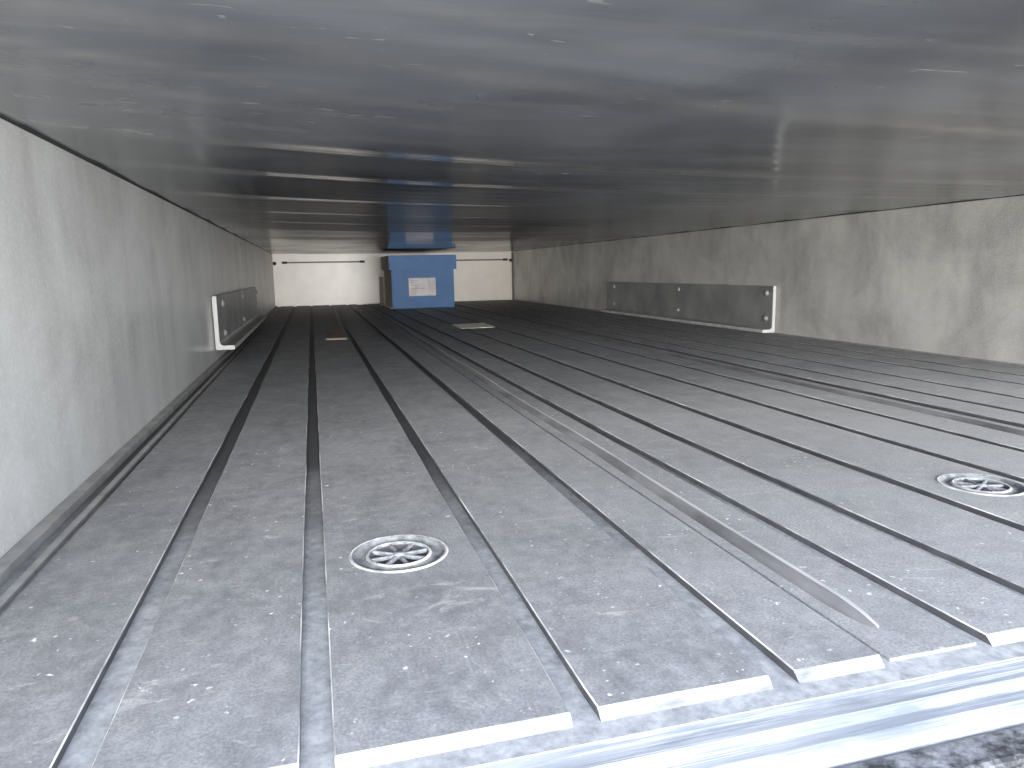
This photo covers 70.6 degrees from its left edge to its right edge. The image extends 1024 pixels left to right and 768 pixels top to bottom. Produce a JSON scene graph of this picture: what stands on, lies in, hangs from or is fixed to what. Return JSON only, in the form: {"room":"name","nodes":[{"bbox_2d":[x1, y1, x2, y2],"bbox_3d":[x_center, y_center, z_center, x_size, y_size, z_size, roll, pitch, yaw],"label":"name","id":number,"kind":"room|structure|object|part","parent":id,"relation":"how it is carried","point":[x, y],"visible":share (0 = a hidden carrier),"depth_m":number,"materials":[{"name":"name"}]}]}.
{"room":"truck cargo area","nodes":[
{"label":"truck cargo area","id":0,"kind":"room"},
{"bbox_2d":[0,118,275,558],"bbox_3d":[-0.997,-0.349,2.601,0.030,0.420,5.071,-3,9,-15],"label":"wall","id":1,"kind":"structure","parent":0,"point":[108,285],"depth_m":0.82,"materials":[{"name":"grey concrete"}]},
{"bbox_2d":[0,115,271,253],"bbox_3d":[-0.991,-0.533,2.604,0.003,0.003,4.990,-3,9,-15],"label":"trim","id":2,"kind":"structure","parent":1,"relation":"attached to","point":[1,117],"depth_m":0.86,"materials":[{"name":"black metal"}]},
{"bbox_2d":[212,287,265,349],"bbox_3d":[-0.931,-0.259,2.534,0.046,0.138,1.400,-3,9,-15],"label":"bracket","id":3,"kind":"object","parent":1,"relation":"attached to","point":[235,313],"visible":1,"depth_m":2.21,"materials":[{"name":"metal"}]},
{"bbox_2d":[272,251,512,306],"bbox_3d":[-0.826,-0.772,5.260,1.785,0.420,0.030,-3,9,-15],"label":"wall","id":4,"kind":"structure","parent":0,"point":[295,284],"depth_m":5.17,"materials":[{"name":"white paint"}]},
{"bbox_2d":[282,260,364,263],"bbox_3d":[-1.323,-0.857,5.085,0.565,0.016,0.016,-3,9,-15],"label":"wall rail","id":5,"kind":"object","parent":4,"relation":"attached to","point":[360,261],"visible":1,"depth_m":5.10,"materials":[{"name":"grey metal"}]},
{"bbox_2d":[456,258,507,260],"bbox_3d":[-0.306,-0.918,5.358,0.565,0.016,0.016,-3,9,-15],"label":"wall rail","id":6,"kind":"object","parent":4,"relation":"attached to","point":[505,259],"visible":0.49,"depth_m":5.38,"materials":[{"name":"grey metal"}]},
{"bbox_2d":[511,252,513,298],"bbox_3d":[0.005,-0.814,5.462,0.012,0.362,0.012,-3,9,-15],"label":"trim","id":7,"kind":"structure","parent":4,"relation":"attached to","point":[511,252],"depth_m":5.46,"materials":[{"name":"grey metal"}]},
{"bbox_2d":[0,299,1023,767],"bbox_3d":[-0.157,-0.215,2.893,1.785,0.034,5.060,-3,9,-15],"label":"floor","id":8,"kind":"structure","parent":0,"point":[646,525],"depth_m":0.59,"materials":[{"name":"metal"}]},
{"bbox_3d":[-0.907,-0.177,2.678,0.085,0.008,5.014,-3,9,-15],"label":"panel","id":9,"kind":"part","parent":8,"relation":"part of","materials":[{"name":"black plastic"}]},
{"bbox_3d":[-0.805,-0.183,2.705,0.093,0.008,5.014,-3,9,-15],"label":"panel","id":10,"kind":"part","parent":8,"relation":"part of","materials":[{"name":"black plastic"}]},
{"bbox_2d":[324,325,346,339],"bbox_3d":[-0.682,-0.200,2.767,0.070,0.003,0.665,-3,9,-15],"label":"sheet","id":11,"kind":"object","parent":8,"relation":"on","point":[333,332],"visible":1,"depth_m":2.69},
{"bbox_2d":[378,276,384,305],"bbox_3d":[-0.729,-0.658,5.059,0.397,0.193,0.317,-3,9,-15],"label":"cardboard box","id":12,"kind":"object","parent":8,"relation":"on","point":[381,278],"visible":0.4,"depth_m":4.98,"materials":[{"name":"brown cardboard"}]},
{"bbox_2d":[349,534,447,572],"bbox_3d":[-0.090,0.144,0.581,0.079,0.019,0.079,-3,9,-15],"label":"floor drain","id":13,"kind":"object","parent":8,"relation":"in","point":[399,553],"visible":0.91,"depth_m":0.58,"materials":[{"name":"silver metal"}]},
{"bbox_2d":[369,544,428,564],"bbox_3d":[-0.090,0.145,0.581,0.047,0.016,0.047,-3,9,-15],"label":"drain grate","id":14,"kind":"object","parent":13,"relation":"on","point":[379,554],"depth_m":0.58,"materials":[{"name":"silver metal"}]},
{"bbox_2d":[381,255,455,308],"bbox_3d":[-0.607,-0.662,4.661,0.415,0.322,0.486,-3,9,-15],"label":"storage box","id":15,"kind":"object","parent":8,"relation":"on","point":[410,281],"visible":1,"depth_m":4.44,"materials":[{"name":"blue plastic"},{"name":"paper"}]},
{"bbox_3d":[-0.609,-0.778,4.643,0.415,0.087,0.486,-3,9,-15],"label":"lid","id":16,"kind":"part","parent":15,"relation":"part of","materials":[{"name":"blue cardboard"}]},
{"bbox_3d":[-0.689,-0.190,2.737,0.118,0.008,5.014,-3,9,-15],"label":"panel","id":17,"kind":"part","parent":8,"relation":"part of","materials":[{"name":"black plastic"}]},
{"bbox_2d":[452,322,493,328],"bbox_3d":[-0.159,-0.239,2.951,0.144,0.003,0.260,-3,9,-15],"label":"cardboard sheet","id":18,"kind":"object","parent":8,"relation":"on","point":[469,325],"visible":1,"depth_m":2.94,"materials":[{"name":"brown cardboard"}]},
{"bbox_3d":[-0.570,-0.197,2.769,0.102,0.008,5.014,-3,9,-15],"label":"panel","id":19,"kind":"part","parent":8,"relation":"part of","materials":[{"name":"black plastic"}]},
{"bbox_3d":[-0.478,-0.203,2.793,0.058,0.008,5.014,-3,9,-15],"label":"panel","id":20,"kind":"part","parent":8,"relation":"part of","materials":[{"name":"black plastic"}]},
{"bbox_3d":[-0.414,-0.205,2.814,0.063,0.004,5.009,-3,9,-15],"label":"panel","id":21,"kind":"part","parent":8,"relation":"part of","materials":[{"name":"black plastic"}]},
{"bbox_3d":[-0.344,-0.211,2.829,0.068,0.008,5.014,-3,9,-15],"label":"panel","id":22,"kind":"part","parent":8,"relation":"part of","materials":[{"name":"black plastic"}]},
{"bbox_3d":[-0.251,-0.217,2.854,0.098,0.008,5.014,-3,9,-15],"label":"panel","id":23,"kind":"part","parent":8,"relation":"part of","materials":[{"name":"black plastic"}]},
{"bbox_3d":[-0.136,-0.224,2.885,0.113,0.008,5.014,-3,9,-15],"label":"panel","id":24,"kind":"part","parent":8,"relation":"part of","materials":[{"name":"black plastic"}]},
{"bbox_3d":[-0.022,-0.231,2.916,0.097,0.008,5.014,-3,9,-15],"label":"panel","id":25,"kind":"part","parent":8,"relation":"part of","materials":[{"name":"black plastic"}]},
{"bbox_3d":[0.062,-0.236,2.938,0.052,0.008,5.014,-3,9,-15],"label":"panel","id":26,"kind":"part","parent":8,"relation":"part of","materials":[{"name":"black plastic"}]},
{"bbox_3d":[0.279,-0.249,2.997,0.093,0.008,5.014,-3,9,-15],"label":"panel","id":27,"kind":"part","parent":8,"relation":"part of","materials":[{"name":"black plastic"}]},
{"bbox_3d":[0.190,-0.243,2.973,0.066,0.008,5.014,-3,9,-15],"label":"panel","id":28,"kind":"part","parent":8,"relation":"part of","materials":[{"name":"black plastic"}]},
{"bbox_3d":[0.121,-0.238,2.958,0.061,0.004,5.009,-3,9,-15],"label":"panel","id":29,"kind":"part","parent":8,"relation":"part of","materials":[{"name":"black plastic"}]},
{"bbox_3d":[0.392,-0.256,3.027,0.116,0.008,5.014,-3,9,-15],"label":"panel","id":30,"kind":"part","parent":8,"relation":"part of","materials":[{"name":"black plastic"}]},
{"bbox_2d":[474,658,1023,767],"bbox_3d":[0.514,0.158,0.480,1.785,0.025,0.080,-3,9,-15],"label":"metal sill","id":31,"kind":"structure","parent":8,"relation":"attached to","point":[841,730],"depth_m":0.36,"materials":[{"name":"metal"}]},
{"bbox_3d":[0.500,-0.262,3.056,0.081,0.008,5.014,-3,9,-15],"label":"panel","id":32,"kind":"part","parent":8,"relation":"part of","materials":[{"name":"black plastic"}]},
{"bbox_3d":[0.595,-0.268,3.082,0.092,0.008,5.014,-3,9,-15],"label":"panel","id":33,"kind":"part","parent":8,"relation":"part of","materials":[{"name":"black plastic"}]},
{"bbox_2d":[936,473,1023,495],"bbox_3d":[0.474,0.110,0.732,0.079,0.019,0.079,-7,11,-35],"label":"floor drain","id":34,"kind":"object","parent":8,"relation":"in","point":[974,483],"visible":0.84,"depth_m":0.73,"materials":[{"name":"silver metal"}]},
{"bbox_2d":[954,480,1007,490],"bbox_3d":[0.474,0.111,0.732,0.047,0.016,0.047,-7,11,-35],"label":"drain grate","id":35,"kind":"object","parent":34,"relation":"on","point":[967,485],"depth_m":0.73,"materials":[{"name":"silver metal"}]},
{"bbox_2d":[0,0,1023,253],"bbox_3d":[-0.163,-0.600,2.830,1.765,0.046,5.003,-3,9,-15],"label":"ceiling","id":36,"kind":"structure","parent":0,"point":[284,126],"depth_m":0.62,"materials":[{"name":"metal"}]},
{"bbox_2d":[513,195,1023,363],"bbox_3d":[0.695,-0.452,3.056,0.030,0.420,5.071,-3,9,-15],"label":"wall","id":37,"kind":"structure","parent":0,"point":[948,279],"depth_m":2.02,"materials":[{"name":"grey concrete"}]},
{"bbox_2d":[600,282,775,332],"bbox_3d":[0.662,-0.347,3.047,0.046,0.152,1.400,-3,9,-15],"label":"bracket","id":38,"kind":"object","parent":37,"relation":"attached to","point":[738,307],"visible":1,"depth_m":2.82,"materials":[{"name":"metal"}]},
{"bbox_2d":[518,195,1021,250],"bbox_3d":[0.669,-0.634,3.050,0.003,0.003,4.990,-3,9,-15],"label":"trim","id":39,"kind":"structure","parent":37,"relation":"attached to","point":[1016,195],"depth_m":2.09,"materials":[{"name":"black metal"}]},
{"bbox_2d":[839,725,1023,767],"bbox_3d":[0.593,0.225,0.203,1.785,0.065,0.507,-3,9,-15],"label":"ground","id":40,"kind":"structure","parent":0,"point":[1004,748],"depth_m":0.34,"materials":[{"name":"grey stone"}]}
]}

